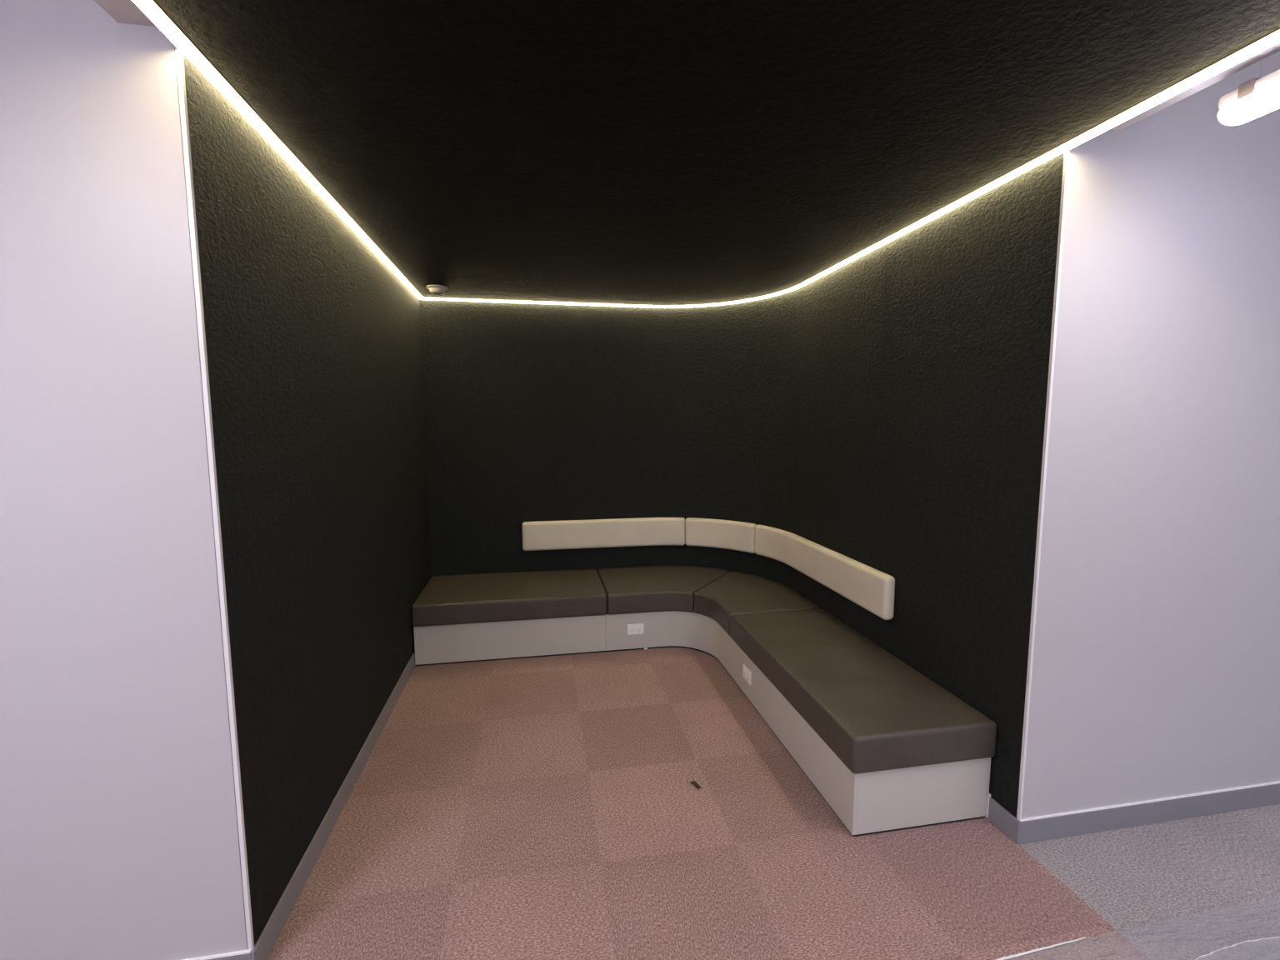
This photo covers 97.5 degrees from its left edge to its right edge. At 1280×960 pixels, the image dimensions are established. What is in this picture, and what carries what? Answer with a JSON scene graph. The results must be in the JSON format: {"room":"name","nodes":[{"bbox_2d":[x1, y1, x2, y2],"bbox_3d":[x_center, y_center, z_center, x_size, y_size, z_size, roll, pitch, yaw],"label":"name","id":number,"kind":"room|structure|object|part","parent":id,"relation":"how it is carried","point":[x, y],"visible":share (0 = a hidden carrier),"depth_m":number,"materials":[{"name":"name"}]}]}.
{"room":"lounge seating area","nodes":[
{"label":"lounge seating area","id":0,"kind":"room"},
{"bbox_2d":[0,0,247,959],"bbox_3d":[-2.777,-0.084,1.326,3.188,3.300,0.120,-1,6,-10],"label":"wall","id":1,"kind":"structure","parent":0,"point":[119,840],"depth_m":1.52,"materials":[{"name":"grey paint"}]},
{"bbox_2d":[181,949,251,959],"bbox_3d":[-2.756,1.512,1.427,3.200,0.104,0.009,-1,6,-10],"label":"baseboard","id":2,"kind":"structure","parent":1,"relation":"attached to","point":[244,954],"depth_m":1.69,"materials":[{"name":"grey plastic"}]},
{"bbox_2d":[174,45,430,945],"bbox_3d":[-1.458,0.054,3.054,0.012,2.668,3.003,-1,6,-10],"label":"wall","id":3,"kind":"structure","parent":0,"point":[313,342],"depth_m":2.11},
{"bbox_2d":[175,46,254,950],"bbox_3d":[-1.189,0.155,1.581,0.012,2.568,0.012,-1,6,-10],"label":"trim","id":4,"kind":"structure","parent":3,"relation":"attached to","point":[179,54],"depth_m":1.56,"materials":[{"name":"white metal"}]},
{"bbox_2d":[250,653,414,959],"bbox_3d":[-1.377,1.370,2.812,0.009,0.099,2.258,-1,6,-10],"label":"baseboard","id":5,"kind":"structure","parent":3,"relation":"attached to","point":[263,947],"depth_m":2.23,"materials":[{"name":"grey plastic"}]},
{"bbox_2d":[420,285,805,592],"bbox_3d":[-0.221,-0.111,4.633,2.972,2.668,0.672,1,6,9],"label":"wall","id":6,"kind":"structure","parent":0,"point":[533,412],"depth_m":4.65,"materials":[{"name":"black"}]},
{"bbox_2d":[521,517,894,619],"bbox_3d":[0.497,0.509,4.274,2.896,0.244,1.103,4,7,36],"label":"padded backrest","id":7,"kind":"object","parent":6,"relation":"attached to","point":[872,589],"visible":1,"depth_m":4.65,"materials":[{"name":"beige leather"}]},
{"bbox_2d":[94,0,1279,304],"bbox_3d":[0.171,-1.468,1.690,3.044,0.632,5.950,-1,6,-10],"label":"ceiling","id":8,"kind":"structure","parent":0,"point":[614,152],"depth_m":1.76,"materials":[{"name":"black paint"}]},
{"bbox_2d":[426,285,448,295],"bbox_3d":[-1.456,-1.359,4.036,0.146,0.056,0.146,-1,6,-10],"label":"smoke detector","id":9,"kind":"object","parent":8,"relation":"attached to","point":[437,290],"visible":1,"depth_m":4.00,"materials":[{"name":"grey plastic"}]},
{"bbox_2d":[130,0,1279,307],"bbox_3d":[0.163,-1.149,1.745,2.770,0.014,5.898,-1,6,-10],"label":"recessed light","id":10,"kind":"object","parent":8,"relation":"in","point":[149,8],"visible":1,"depth_m":1.88,"materials":[{"name":"white plastic"}]},
{"bbox_2d":[267,647,1279,959],"bbox_3d":[0.515,1.665,0.770,9.400,0.080,8.700,-1,6,-10],"label":"floor","id":11,"kind":"structure","parent":0,"point":[548,807],"depth_m":2.19,"materials":[{"name":"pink carpet"}]},
{"bbox_2d":[690,780,700,790],"bbox_3d":[0.262,1.428,2.623,0.028,0.022,0.070,-3,7,-27],"label":"scrap","id":12,"kind":"object","parent":11,"relation":"on","point":[693,782],"visible":1,"depth_m":2.62,"materials":[{"name":"brown"}]},
{"bbox_2d":[411,565,996,836],"bbox_3d":[-0.104,1.117,3.499,2.758,0.456,2.817,-1,6,-10],"label":"bench","id":13,"kind":"object","parent":11,"relation":"on","point":[887,747],"visible":1,"depth_m":3.22,"materials":[{"name":"brown leather"}]},
{"bbox_2d":[411,568,607,626],"bbox_3d":[-0.974,0.886,4.361,1.359,0.164,0.772,-1,6,-10],"label":"seat cushion","id":14,"kind":"object","parent":13,"relation":"on","point":[467,600],"depth_m":4.07,"materials":[{"name":"brown leather"}]},
{"bbox_3d":[-0.914,1.141,4.039,1.338,0.275,0.018,-1,6,-10],"label":"panel","id":15,"kind":"part","parent":13,"relation":"part of","materials":[{"name":"grey laminate"}]},
{"bbox_2d":[627,623,643,634],"bbox_3d":[-0.034,1.111,4.179,0.124,0.078,0.014,-1,6,-10],"label":"power outlet","id":16,"kind":"object","parent":13,"relation":"attached to","point":[632,628],"visible":1,"depth_m":4.17,"materials":[{"name":"white plastic"}]},
{"bbox_2d":[597,565,729,614],"bbox_3d":[0.248,0.864,4.548,1.110,0.164,0.836,-1,6,-10],"label":"seat cushion","id":17,"kind":"object","parent":13,"relation":"on","point":[657,589],"depth_m":4.27,"materials":[{"name":"brown leather"}]},
{"bbox_3d":[0.262,1.134,4.083,0.997,0.275,0.355,3,7,27],"label":"panel","id":18,"kind":"part","parent":13,"relation":"part of","materials":[{"name":"grey laminate"}]},
{"bbox_2d":[742,664,751,684],"bbox_3d":[0.653,1.190,3.435,0.014,0.078,0.124,-1,6,-10],"label":"power outlet","id":19,"kind":"object","parent":13,"relation":"attached to","point":[747,674],"visible":1,"depth_m":3.42,"materials":[{"name":"white plastic"}]},
{"bbox_2d":[694,570,819,635],"bbox_3d":[0.768,0.895,4.242,0.761,0.164,1.047,-1,6,-10],"label":"seat cushion","id":20,"kind":"object","parent":13,"relation":"on","point":[718,595],"depth_m":4.07,"materials":[{"name":"brown leather"}]},
{"bbox_3d":[0.749,1.245,2.996,0.018,0.275,1.451,-1,6,-10],"label":"panel","id":21,"kind":"part","parent":13,"relation":"part of","materials":[{"name":"grey laminate"}]},
{"bbox_2d":[730,608,996,774],"bbox_3d":[1.042,1.019,3.017,0.660,0.167,1.486,-1,6,-10],"label":"seat cushion","id":22,"kind":"object","parent":13,"relation":"on","point":[877,713],"depth_m":2.59,"materials":[{"name":"brown leather"}]},
{"bbox_3d":[1.187,1.310,2.350,0.613,0.275,0.018,-1,6,-10],"label":"panel","id":23,"kind":"part","parent":13,"relation":"part of","materials":[{"name":"grey laminate"}]},
{"bbox_2d":[995,936,1279,959],"bbox_3d":[1.782,1.553,1.343,3.100,0.017,1.137,-1,6,-10],"label":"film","id":24,"kind":"object","parent":11,"relation":"on","point":[1061,943],"visible":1,"depth_m":1.80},
{"bbox_2d":[797,152,1064,818],"bbox_3d":[1.352,0.042,3.111,0.013,2.668,1.991,-1,6,-10],"label":"wall","id":25,"kind":"structure","parent":0,"point":[926,362],"depth_m":2.62,"materials":[{"name":"black"}]},
{"bbox_2d":[987,797,1020,844],"bbox_3d":[1.510,1.413,2.331,0.009,0.099,0.153,-1,6,-10],"label":"baseboard","id":26,"kind":"structure","parent":25,"relation":"attached to","point":[1007,822],"depth_m":2.32,"materials":[{"name":"grey plastic"}]},
{"bbox_2d":[1016,150,1069,820],"bbox_3d":[1.526,0.092,2.133,0.012,2.568,0.012,-1,6,-10],"label":"trim","id":27,"kind":"structure","parent":25,"relation":"attached to","point":[1066,159],"depth_m":2.12,"materials":[{"name":"white metal"}]},
{"bbox_2d":[1021,50,1279,818],"bbox_3d":[3.209,-0.214,2.465,3.424,3.300,0.120,-1,6,-10],"label":"wall","id":28,"kind":"structure","parent":0,"point":[1156,675],"depth_m":2.21,"materials":[{"name":"grey paint"}]},
{"bbox_2d":[1019,780,1279,844],"bbox_3d":[3.218,1.383,2.564,3.436,0.104,0.009,-1,6,-10],"label":"baseboard","id":29,"kind":"structure","parent":28,"relation":"attached to","point":[1034,829],"depth_m":2.37,"materials":[{"name":"grey plastic"}]},
{"bbox_3d":[0.777,-1.556,-1.055,9.600,0.100,5.878,-1,6,-10],"label":"ceiling","id":30,"kind":"structure","parent":0,"visible":0},
{"bbox_2d":[1217,60,1279,125],"bbox_3d":[1.849,-1.354,1.061,0.094,0.738,1.200,-1,6,-10],"label":"light","id":31,"kind":"object","parent":30,"relation":"hanging from","point":[1255,97],"visible":1,"depth_m":1.58,"materials":[{"name":"white plastic"}]},
{"bbox_2d":[1217,82,1279,125],"bbox_3d":[1.850,-1.008,1.097,0.094,0.042,1.200,-1,6,-10],"label":"diffuser","id":32,"kind":"object","parent":31,"relation":"attached to","point":[1264,99],"depth_m":1.59,"materials":[{"name":"white plastic"}]}
]}

